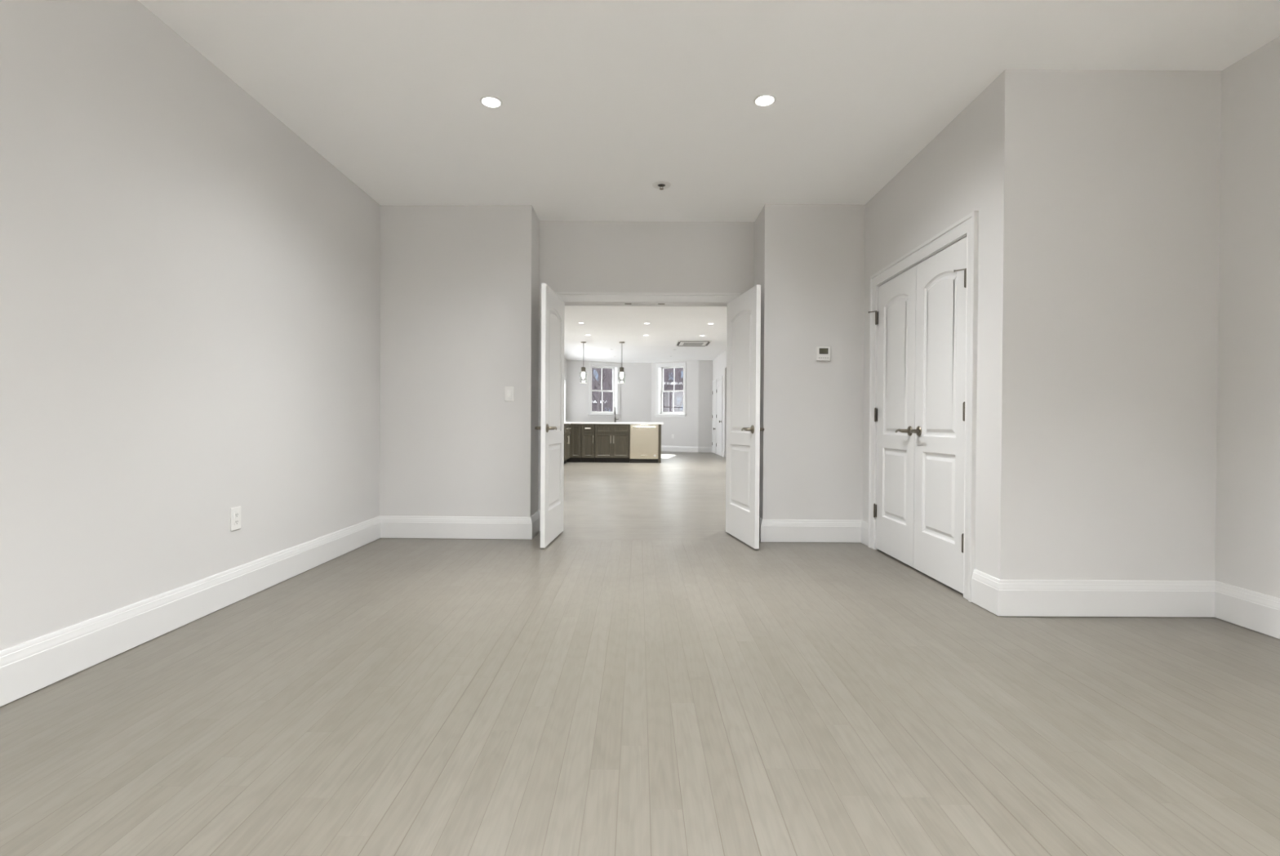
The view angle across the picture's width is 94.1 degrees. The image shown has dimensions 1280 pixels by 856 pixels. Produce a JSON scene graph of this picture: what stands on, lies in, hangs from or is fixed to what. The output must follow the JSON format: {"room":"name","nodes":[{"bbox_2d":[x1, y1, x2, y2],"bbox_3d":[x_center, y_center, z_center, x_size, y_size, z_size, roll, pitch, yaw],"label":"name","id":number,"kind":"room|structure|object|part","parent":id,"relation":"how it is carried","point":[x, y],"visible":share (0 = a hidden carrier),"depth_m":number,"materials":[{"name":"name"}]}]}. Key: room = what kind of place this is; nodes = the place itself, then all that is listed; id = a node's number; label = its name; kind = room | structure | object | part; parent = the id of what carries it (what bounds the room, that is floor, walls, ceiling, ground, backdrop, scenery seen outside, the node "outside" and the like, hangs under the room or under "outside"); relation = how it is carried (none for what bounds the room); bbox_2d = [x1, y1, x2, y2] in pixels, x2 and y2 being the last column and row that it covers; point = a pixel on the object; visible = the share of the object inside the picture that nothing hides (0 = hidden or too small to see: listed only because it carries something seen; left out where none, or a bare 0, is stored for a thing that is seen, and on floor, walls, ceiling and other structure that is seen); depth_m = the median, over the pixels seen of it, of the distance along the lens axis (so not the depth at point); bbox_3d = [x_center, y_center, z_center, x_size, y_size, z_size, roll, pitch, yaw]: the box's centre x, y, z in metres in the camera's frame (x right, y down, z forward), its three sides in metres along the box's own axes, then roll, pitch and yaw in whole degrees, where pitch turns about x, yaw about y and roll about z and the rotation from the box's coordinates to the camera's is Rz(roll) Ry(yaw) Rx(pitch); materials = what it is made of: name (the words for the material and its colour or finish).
{"room":"empty bedroom","nodes":[
{"label":"empty bedroom","id":0,"kind":"room"},
{"bbox_2d":[0,0,380,650],"bbox_3d":[-2.237,-0.443,1.290,0.120,2.790,8.038,0,0,0],"label":"wall","id":1,"kind":"structure","parent":0,"point":[190,289],"depth_m":2.68,"materials":[{"name":"paint"}]},
{"bbox_2d":[0,515,380,706],"bbox_3d":[-2.175,0.859,1.210,0.018,0.182,7.618,0,0,0],"label":"baseboard","id":2,"kind":"structure","parent":1,"relation":"attached to","point":[29,666],"depth_m":2.65,"materials":[{"name":"paint"}]},
{"bbox_2d":[230,506,240,530],"bbox_3d":[-2.182,0.489,3.220,0.009,0.124,0.080,0,0,0],"label":"wall outlet","id":3,"kind":"object","parent":1,"relation":"attached to","point":[235,512],"visible":1,"depth_m":3.21,"materials":[{"name":"white plastic"}]},
{"bbox_2d":[234,511,239,524],"bbox_3d":[-2.180,0.489,3.220,0.004,0.068,0.035,0,0,0],"label":"receptacle","id":4,"kind":"object","parent":3,"relation":"attached to","point":[236,513],"depth_m":3.22,"materials":[{"name":"white plastic"}]},
{"bbox_2d":[379,204,539,516],"bbox_3d":[-1.549,-0.469,5.172,1.274,2.790,0.381,0,0,0],"label":"wall","id":5,"kind":"structure","parent":0,"point":[460,283],"depth_m":5.00,"materials":[{"name":"paint"}]},
{"bbox_2d":[380,515,532,538],"bbox_3d":[-1.547,0.834,4.997,1.293,0.182,0.018,0,0,1],"label":"baseboard","id":6,"kind":"structure","parent":5,"relation":"attached to","point":[391,526],"depth_m":4.99,"materials":[{"name":"paint"}]},
{"bbox_2d":[504,386,513,400],"bbox_3d":[-1.095,-0.284,4.983,0.074,0.122,0.011,0,0,1],"label":"light switch","id":7,"kind":"object","parent":5,"relation":"attached to","point":[508,390],"visible":1,"depth_m":4.98,"materials":[{"name":"white plastic"}]},
{"bbox_2d":[530,510,539,537],"bbox_3d":[-0.910,0.836,5.174,0.018,0.182,0.400,0,0,0],"label":"baseboard","id":8,"kind":"structure","parent":5,"relation":"attached to","point":[535,517],"depth_m":5.16,"materials":[{"name":"paint"}]},
{"bbox_2d":[564,357,566,422],"bbox_3d":[-2.562,-0.710,13.084,0.120,3.140,15.210,0,0,0],"label":"wall","id":9,"kind":"structure","parent":0,"point":[565,359],"depth_m":20.04,"materials":[{"name":"paint"}]},
{"bbox_2d":[564,377,565,422],"bbox_3d":[-2.539,-0.885,18.288,0.140,1.572,3.584,0,0,0],"label":"window","id":10,"kind":"structure","parent":9,"relation":"in","point":[564,377],"depth_m":19.99,"materials":[{"name":"paint"}]},
{"bbox_2d":[566,360,621,424],"bbox_3d":[-1.670,-0.765,21.038,2.064,3.140,0.340,0,0,-26],"label":"wall","id":11,"kind":"structure","parent":0,"point":[577,393],"depth_m":20.64,"materials":[{"name":"paint"}]},
{"bbox_2d":[587,362,621,417],"bbox_3d":[-1.320,-1.340,21.197,1.240,1.892,0.435,0,0,-26],"label":"window","id":12,"kind":"structure","parent":11,"relation":"in","point":[615,374],"depth_m":21.27,"materials":[{"name":"paint"}]},
{"bbox_3d":[-1.363,-1.740,21.286,0.956,0.885,0.040,0,0,-26],"label":"sash","id":13,"kind":"part","parent":12,"relation":"part of","materials":[{"name":"paint"}]},
{"bbox_3d":[-1.348,-0.927,21.252,0.956,0.841,0.040,0,0,-26],"label":"sash","id":14,"kind":"part","parent":12,"relation":"part of","materials":[{"name":"paint"}]},
{"bbox_3d":[-1.254,-0.443,21.060,1.240,0.100,0.115,0,0,-26],"label":"sill","id":15,"kind":"part","parent":12,"relation":"part of","materials":[{"name":"paint"}]},
{"bbox_3d":[-1.332,-1.344,21.221,0.982,1.702,0.380,0,0,-26],"label":"frame","id":16,"kind":"part","parent":12,"relation":"part of","materials":[{"name":"paint"}]},
{"bbox_2d":[621,362,651,422],"bbox_3d":[-0.131,-0.759,21.471,1.391,3.140,0.307,0,0,2],"label":"wall","id":17,"kind":"structure","parent":0,"point":[636,393],"depth_m":21.32,"materials":[{"name":"paint"}]},
{"bbox_2d":[0,450,1279,855],"bbox_3d":[0.774,0.967,9.550,6.793,0.120,24.520,0,0,0],"label":"floor","id":18,"kind":"structure","parent":0,"point":[383,696],"depth_m":1.99,"materials":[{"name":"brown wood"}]},
{"bbox_2d":[564,423,570,463],"bbox_3d":[-2.093,0.377,14.133,0.830,0.957,1.170,0,0,0],"label":"base cabinet","id":19,"kind":"object","parent":18,"relation":"on","point":[566,426],"visible":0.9,"depth_m":14.05,"materials":[{"name":"brown wood"}]},
{"bbox_3d":[-1.725,0.023,13.830,0.020,0.196,0.552,0,0,0],"label":"drawer","id":20,"kind":"part","parent":19,"relation":"part of","materials":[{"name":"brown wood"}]},
{"bbox_3d":[-1.727,0.436,13.834,0.020,0.606,0.552,0,0,0],"label":"door","id":21,"kind":"part","parent":19,"relation":"part of","materials":[{"name":"brown wood"}]},
{"bbox_3d":[-1.726,0.018,14.390,0.020,0.196,0.552,0,0,0],"label":"drawer","id":22,"kind":"part","parent":19,"relation":"part of","materials":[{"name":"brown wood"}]},
{"bbox_3d":[-1.728,0.431,14.393,0.020,0.606,0.552,0,0,0],"label":"door","id":23,"kind":"part","parent":19,"relation":"part of","materials":[{"name":"brown wood"}]},
{"bbox_2d":[564,422,663,423],"bbox_3d":[-0.966,-0.122,14.792,3.083,0.043,2.550,0,0,0],"label":"countertop","id":24,"kind":"structure","parent":19,"relation":"on","point":[564,422],"depth_m":14.71,"materials":[{"name":"white stone"}]},
{"bbox_2d":[613,406,617,422],"bbox_3d":[-0.597,-0.337,15.087,0.127,0.388,0.219,0,0,0],"label":"kitchen faucet","id":25,"kind":"object","parent":24,"relation":"on","point":[615,419],"visible":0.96,"depth_m":15.15,"materials":[{"name":"silver metal"}]},
{"bbox_2d":[566,423,581,462],"bbox_3d":[-1.639,0.372,15.089,0.362,0.957,0.720,0,0,0],"label":"base cabinet","id":26,"kind":"object","parent":18,"relation":"on","point":[575,428],"visible":0.76,"depth_m":14.74,"materials":[{"name":"brown wood"}]},
{"bbox_3d":[-1.591,0.326,14.739,0.252,0.814,0.020,0,0,0],"label":"door","id":27,"kind":"part","parent":26,"relation":"part of","materials":[{"name":"brown wood"}]},
{"bbox_2d":[581,423,595,462],"bbox_3d":[-1.288,0.374,15.070,0.332,0.957,0.760,0,0,0],"label":"base cabinet","id":28,"kind":"object","parent":18,"relation":"on","point":[588,430],"visible":0.92,"depth_m":14.74,"materials":[{"name":"brown wood"}]},
{"bbox_3d":[-1.285,0.018,14.738,0.316,0.196,0.020,0,0,0],"label":"drawer","id":29,"kind":"part","parent":28,"relation":"part of","materials":[{"name":"brown wood"}]},
{"bbox_3d":[-1.287,0.431,14.741,0.316,0.606,0.020,0,0,0],"label":"door","id":30,"kind":"part","parent":28,"relation":"part of","materials":[{"name":"brown wood"}]},
{"bbox_2d":[595,423,630,462],"bbox_3d":[-0.689,0.378,15.073,0.858,0.957,0.758,0,0,0],"label":"base cabinet","id":31,"kind":"object","parent":18,"relation":"on","point":[612,441],"visible":1,"depth_m":14.74,"materials":[{"name":"brown wood"}]},
{"bbox_3d":[-0.898,0.021,14.738,0.418,0.196,0.020,0,0,0],"label":"drawer","id":32,"kind":"part","parent":31,"relation":"part of","materials":[{"name":"brown wood"}]},
{"bbox_3d":[-0.900,0.433,14.742,0.418,0.606,0.020,0,0,0],"label":"door","id":33,"kind":"part","parent":31,"relation":"part of","materials":[{"name":"brown wood"}]},
{"bbox_3d":[-0.474,0.023,14.739,0.418,0.196,0.020,0,0,0],"label":"drawer","id":34,"kind":"part","parent":31,"relation":"part of","materials":[{"name":"brown wood"}]},
{"bbox_3d":[-0.476,0.436,14.743,0.418,0.606,0.020,0,0,0],"label":"door","id":35,"kind":"part","parent":31,"relation":"part of","materials":[{"name":"brown wood"}]},
{"bbox_2d":[630,423,657,424],"bbox_3d":[-0.641,0.375,15.464,2.200,0.957,0.020,0,0,0],"label":"panel","id":36,"kind":"object","parent":18,"relation":"on","point":[630,424],"visible":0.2,"depth_m":15.45,"materials":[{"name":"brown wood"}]},
{"bbox_2d":[630,424,658,462],"bbox_3d":[0.102,0.389,15.034,0.700,0.945,0.759,0,0,0],"label":"dishwasher","id":37,"kind":"object","parent":18,"relation":"on","point":[643,437],"visible":1,"depth_m":14.72,"materials":[{"name":"silver metal"}]},
{"bbox_3d":[0.100,0.817,14.755,0.696,0.092,0.004,0,0,0],"label":"toe plate","id":38,"kind":"part","parent":37,"relation":"part of","materials":[{"name":"black metal"}]},
{"bbox_3d":[0.105,-0.021,14.684,0.568,0.028,0.065,0,0,0],"label":"handle","id":39,"kind":"part","parent":37,"relation":"part of","materials":[{"name":"silver metal"}]},
{"bbox_2d":[657,423,661,462],"bbox_3d":[0.491,0.384,15.105,0.062,0.957,0.740,0,0,0],"label":"end panel","id":40,"kind":"object","parent":18,"relation":"on","point":[660,424],"visible":0.89,"depth_m":14.73,"materials":[{"name":"brown wood"}]},
{"bbox_2d":[564,306,727,362],"bbox_3d":[0.783,-2.335,13.705,6.793,0.140,16.560,0,0,0],"label":"ceiling","id":41,"kind":"structure","parent":0,"point":[606,326],"depth_m":14.25,"materials":[{"name":"paint"}]},
{"bbox_2d":[580,341,586,383],"bbox_3d":[-1.510,-1.743,15.903,0.194,1.104,0.194,0,0,0],"label":"pendant lamp","id":42,"kind":"object","parent":41,"relation":"hanging from","point":[583,368],"visible":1,"depth_m":15.87,"materials":[{"name":"clear glass"}]},
{"bbox_3d":[-1.512,-1.407,15.906,0.100,0.195,0.100,0,0,0],"label":"bulb","id":43,"kind":"part","parent":42,"relation":"part of","materials":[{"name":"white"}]},
{"bbox_2d":[617,341,625,383],"bbox_3d":[-0.485,-1.737,15.886,0.194,1.104,0.194,0,0,0],"label":"pendant lamp","id":44,"kind":"object","parent":41,"relation":"hanging from","point":[621,369],"visible":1,"depth_m":15.86,"materials":[{"name":"clear glass"}]},
{"bbox_3d":[-0.487,-1.401,15.889,0.100,0.195,0.100,0,0,0],"label":"bulb","id":45,"kind":"part","parent":44,"relation":"part of","materials":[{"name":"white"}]},
{"bbox_2d":[675,339,711,346],"bbox_3d":[1.423,-2.263,15.987,0.880,0.032,1.100,0,0,0],"label":"ceiling vent","id":46,"kind":"object","parent":41,"relation":"attached to","point":[680,342],"depth_m":15.84,"materials":[{"name":"white plastic"}]},
{"bbox_2d":[537,220,755,510],"bbox_3d":[0.106,-0.636,5.426,6.036,3.140,0.120,0,0,0],"label":"wall","id":47,"kind":"structure","parent":0,"point":[575,255],"depth_m":5.36,"materials":[{"name":"paint"}]},
{"bbox_2d":[534,283,564,547],"bbox_3d":[-0.722,-0.097,4.971,0.165,2.036,0.767,0,0,4],"label":"door","id":48,"kind":"structure","parent":47,"relation":"in","point":[553,308],"depth_m":4.83,"materials":[{"name":"paint"}]},
{"bbox_3d":[-0.684,0.001,4.698,0.053,0.029,0.131,0,0,4],"label":"lever","id":49,"kind":"part","parent":48,"relation":"part of","materials":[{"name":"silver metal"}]},
{"bbox_2d":[564,302,728,306],"bbox_3d":[0.041,-0.104,5.429,1.563,2.075,0.122,0,0,0],"label":"trim","id":50,"kind":"structure","parent":47,"relation":"attached to","point":[566,304],"depth_m":5.41,"materials":[{"name":"paint"}]},
{"bbox_2d":[554,291,740,302],"bbox_3d":[0.041,-0.139,5.357,1.707,2.147,0.024,0,0,0],"label":"trim","id":51,"kind":"structure","parent":47,"relation":"attached to","point":[607,297],"depth_m":5.35,"materials":[{"name":"paint"}]},
{"bbox_2d":[725,284,764,548],"bbox_3d":[0.849,-0.088,4.980,0.165,2.036,0.767,0,0,-9],"label":"door","id":52,"kind":"structure","parent":47,"relation":"in","point":[744,312],"depth_m":4.88,"materials":[{"name":"paint"}]},
{"bbox_3d":[0.836,0.010,4.705,0.053,0.029,0.131,0,0,-9],"label":"lever","id":53,"kind":"part","parent":52,"relation":"part of","materials":[{"name":"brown metal"}]},
{"bbox_2d":[651,360,698,452],"bbox_3d":[1.283,-0.747,20.974,1.847,3.140,0.340,1,1,30],"label":"wall","id":54,"kind":"structure","parent":0,"point":[684,430],"depth_m":20.59,"materials":[{"name":"paint"}]},
{"bbox_2d":[653,362,686,417],"bbox_3d":[1.155,-1.325,21.039,1.260,1.892,0.435,1,1,30],"label":"window","id":55,"kind":"structure","parent":54,"relation":"in","point":[659,370],"depth_m":21.14,"materials":[{"name":"paint"}]},
{"bbox_3d":[1.069,-0.428,20.908,1.260,0.100,0.115,1,1,30],"label":"sill","id":56,"kind":"part","parent":55,"relation":"part of","materials":[{"name":"paint"}]},
{"bbox_3d":[1.169,-1.329,21.063,1.002,1.702,0.380,1,1,30],"label":"frame","id":57,"kind":"part","parent":55,"relation":"part of","materials":[{"name":"paint"}]},
{"bbox_3d":[1.182,-0.911,21.092,0.976,0.841,0.040,1,1,30],"label":"sash","id":58,"kind":"part","parent":55,"relation":"part of","materials":[{"name":"paint"}]},
{"bbox_3d":[1.209,-1.724,21.124,0.976,0.885,0.040,1,1,30],"label":"sash","id":59,"kind":"part","parent":55,"relation":"part of","materials":[{"name":"paint"}]},
{"bbox_2d":[661,445,697,452],"bbox_3d":[1.186,0.725,20.829,1.852,0.191,0.019,1,1,30],"label":"baseboard","id":60,"kind":"structure","parent":54,"relation":"attached to","point":[668,448],"depth_m":20.71,"materials":[{"name":"paint"}]},
{"bbox_2d":[697,360,712,446],"bbox_3d":[2.293,-0.738,20.531,0.600,3.140,0.340,0,0,0],"label":"wall","id":61,"kind":"structure","parent":0,"point":[705,366],"depth_m":20.36,"materials":[{"name":"paint"}]},
{"bbox_2d":[697,446,711,452],"bbox_3d":[2.222,0.734,20.362,0.485,0.191,0.019,0,0,0],"label":"baseboard","id":62,"kind":"structure","parent":61,"relation":"attached to","point":[700,449],"depth_m":20.35,"materials":[{"name":"paint"}]},
{"bbox_2d":[137,0,1279,222],"bbox_3d":[0.403,-1.893,1.322,5.382,0.140,8.110,0,0,0],"label":"ceiling","id":63,"kind":"structure","parent":0,"point":[604,101],"depth_m":3.13,"materials":[{"name":"paint"}]},
{"bbox_2d":[480,95,502,108],"bbox_3d":[-0.843,-1.843,3.375,0.126,0.006,0.126,0,0,0],"label":"recessed light","id":64,"kind":"object","parent":63,"relation":"in","point":[489,101],"visible":1,"depth_m":3.37,"materials":[{"name":"white plastic"}]},
{"bbox_2d":[652,181,671,190],"bbox_3d":[0.164,-1.833,4.539,0.145,0.032,0.145,0,0,0],"label":"sprinkler","id":65,"kind":"object","parent":63,"relation":"attached to","point":[661,185],"visible":1,"depth_m":4.53,"materials":[{"name":"white plastic"}]},
{"bbox_2d":[753,93,776,106],"bbox_3d":[0.699,-1.833,3.342,0.126,0.006,0.126,0,0,0],"label":"recessed light","id":66,"kind":"object","parent":63,"relation":"in","point":[765,100],"visible":1,"depth_m":3.33,"materials":[{"name":"white plastic"}]},
{"bbox_2d":[712,348,726,457],"bbox_3d":[2.551,-0.680,13.097,0.120,3.140,15.210,0,0,0],"label":"wall","id":67,"kind":"structure","parent":0,"point":[719,363],"depth_m":17.71,"materials":[{"name":"paint"}]},
{"bbox_2d":[711,382,715,453],"bbox_3d":[2.430,-0.334,19.760,0.086,2.315,0.792,0,0,0],"label":"door","id":68,"kind":"structure","parent":67,"relation":"in","point":[713,415],"depth_m":19.80,"materials":[{"name":"paint"}]},
{"bbox_2d":[711,378,715,453],"bbox_3d":[2.461,-0.377,19.754,0.024,2.432,0.984,0,0,0],"label":"trim","id":69,"kind":"structure","parent":67,"relation":"attached to","point":[713,380],"depth_m":20.22,"materials":[{"name":"paint"}]},
{"bbox_2d":[715,378,721,455],"bbox_3d":[2.433,-0.325,18.545,0.086,2.315,1.142,0,0,0],"label":"door","id":70,"kind":"structure","parent":67,"relation":"in","point":[718,415],"depth_m":18.59,"materials":[{"name":"paint"}]},
{"bbox_2d":[715,374,723,456],"bbox_3d":[2.464,-0.368,18.539,0.024,2.432,1.334,0,0,0],"label":"trim","id":71,"kind":"structure","parent":67,"relation":"attached to","point":[721,376],"depth_m":17.88,"materials":[{"name":"paint"}]},
{"bbox_2d":[754,204,865,519],"bbox_3d":[1.497,-0.451,5.149,0.946,2.790,0.442,0,0,0],"label":"wall","id":72,"kind":"structure","parent":0,"point":[809,259],"depth_m":4.93,"materials":[{"name":"paint"}]},
{"bbox_2d":[759,516,762,541],"bbox_3d":[1.007,0.847,5.149,0.018,0.182,0.460,0,0,0],"label":"baseboard","id":73,"kind":"structure","parent":72,"relation":"attached to","point":[760,518],"depth_m":4.97,"materials":[{"name":"paint"}]},
{"bbox_2d":[760,519,862,542],"bbox_3d":[1.421,0.852,4.929,0.845,0.182,0.018,0,0,0],"label":"baseboard","id":74,"kind":"structure","parent":72,"relation":"attached to","point":[771,530],"depth_m":4.92,"materials":[{"name":"paint"}]},
{"bbox_2d":[815,346,831,360],"bbox_3d":[1.511,-0.612,4.913,0.118,0.118,0.028,0,0,0],"label":"thermostat","id":75,"kind":"object","parent":72,"relation":"attached to","point":[822,353],"visible":1,"depth_m":4.90,"materials":[{"name":"white plastic"}]},
{"bbox_2d":[862,82,991,573],"bbox_3d":[1.913,-0.440,4.050,0.120,2.790,1.760,0,0,0],"label":"wall","id":76,"kind":"structure","parent":0,"point":[948,180],"depth_m":3.59,"materials":[{"name":"paint"}]},
{"bbox_2d":[861,520,867,545],"bbox_3d":[1.834,0.855,4.849,0.018,0.182,0.180,0,0,0],"label":"baseboard","id":77,"kind":"structure","parent":76,"relation":"attached to","point":[864,524],"depth_m":4.85,"materials":[{"name":"paint"}]},
{"bbox_2d":[868,265,916,567],"bbox_3d":[1.836,-0.078,4.361,0.100,2.036,0.683,0,0,0],"label":"door","id":78,"kind":"structure","parent":76,"relation":"in","point":[895,316],"depth_m":4.31,"materials":[{"name":"paint"}]},
{"bbox_3d":[1.813,0.020,4.135,0.053,0.029,0.131,0,0,0],"label":"lever","id":79,"kind":"part","parent":78,"relation":"part of","materials":[{"name":"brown metal"}]},
{"bbox_2d":[867,210,978,601],"bbox_3d":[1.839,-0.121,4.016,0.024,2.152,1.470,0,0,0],"label":"trim","id":80,"kind":"structure","parent":76,"relation":"attached to","point":[968,225],"depth_m":3.36,"materials":[{"name":"paint"}]},
{"bbox_2d":[910,236,966,593],"bbox_3d":[1.838,-0.073,3.692,0.100,2.036,0.644,0,0,0],"label":"door","id":81,"kind":"structure","parent":76,"relation":"in","point":[939,430],"depth_m":3.68,"materials":[{"name":"paint"}]},
{"bbox_3d":[1.813,0.022,3.900,0.053,0.029,0.131,0,0,0],"label":"lever","id":82,"kind":"part","parent":81,"relation":"part of","materials":[{"name":"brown metal"}]},
{"bbox_2d":[971,568,999,615],"bbox_3d":[1.838,0.867,3.165,0.018,0.182,0.246,0,0,0],"label":"baseboard","id":83,"kind":"structure","parent":76,"relation":"attached to","point":[984,586],"depth_m":3.16,"materials":[{"name":"paint"}]},
{"bbox_2d":[986,69,1221,580],"bbox_3d":[2.468,-0.430,3.112,1.226,2.790,0.120,0,0,0],"label":"wall","id":84,"kind":"structure","parent":0,"point":[1105,184],"depth_m":3.05,"materials":[{"name":"paint"}]},
{"bbox_2d":[998,578,1214,617],"bbox_3d":[2.391,0.871,3.052,1.124,0.182,0.018,0,0,0],"label":"baseboard","id":85,"kind":"structure","parent":84,"relation":"attached to","point":[1050,597],"depth_m":3.04,"materials":[{"name":"paint"}]},
{"bbox_2d":[1214,35,1279,597],"bbox_3d":[3.028,-0.404,0.169,0.120,2.790,5.769,0,0,0],"label":"wall","id":86,"kind":"structure","parent":0,"point":[1247,504],"depth_m":2.90,"materials":[{"name":"paint"}]},
{"bbox_2d":[1214,580,1279,638],"bbox_3d":[2.951,0.896,0.239,0.018,0.182,5.649,0,0,0],"label":"baseboard","id":87,"kind":"structure","parent":86,"relation":"attached to","point":[1258,611],"depth_m":2.88,"materials":[{"name":"paint"}]},
{"label":"outside","id":88,"kind":"structure","parent":0,"visible":0},
{"bbox_3d":[-0.150,3.835,51.180,80.000,0.100,57.700,0,0,0],"label":"ground","id":89,"kind":"structure","parent":88,"visible":0},
{"bbox_2d":[591,367,613,411],"bbox_3d":[-1.557,-0.623,26.895,3.833,9.210,6.035,0,0,-10],"label":"bare tree","id":90,"kind":"object","parent":89,"relation":"on","point":[598,409],"visible":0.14,"depth_m":25.81,"materials":[{"name":"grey plant"}]},
{"bbox_2d":[591,368,613,411],"bbox_3d":[-3.296,-1.204,32.345,6.389,10.256,6.195,0,0,20],"label":"bare tree","id":91,"kind":"object","parent":89,"relation":"on","point":[600,371],"visible":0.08,"depth_m":32.67,"materials":[{"name":"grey plant"}]},
{"bbox_2d":[591,367,683,411],"bbox_3d":[-0.115,-0.740,47.871,40.400,9.100,8.250,0,0,0],"label":"brick building","id":92,"kind":"structure","parent":89,"relation":"on","point":[681,369],"depth_m":43.98,"materials":[{"name":"brick"}]},
{"bbox_2d":[662,368,683,411],"bbox_3d":[1.944,-0.852,34.725,5.780,9.601,6.146,0,1,-35],"label":"bare tree","id":93,"kind":"object","parent":89,"relation":"on","point":[668,373],"visible":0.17,"depth_m":34.35,"materials":[{"name":"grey plant"}]},
{"bbox_2d":[662,371,683,411],"bbox_3d":[1.883,0.056,29.032,5.373,7.865,6.173,0,0,0],"label":"bare tree","id":94,"kind":"object","parent":89,"relation":"on","point":[679,404],"visible":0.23,"depth_m":27.86,"materials":[{"name":"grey plant"}]}
]}

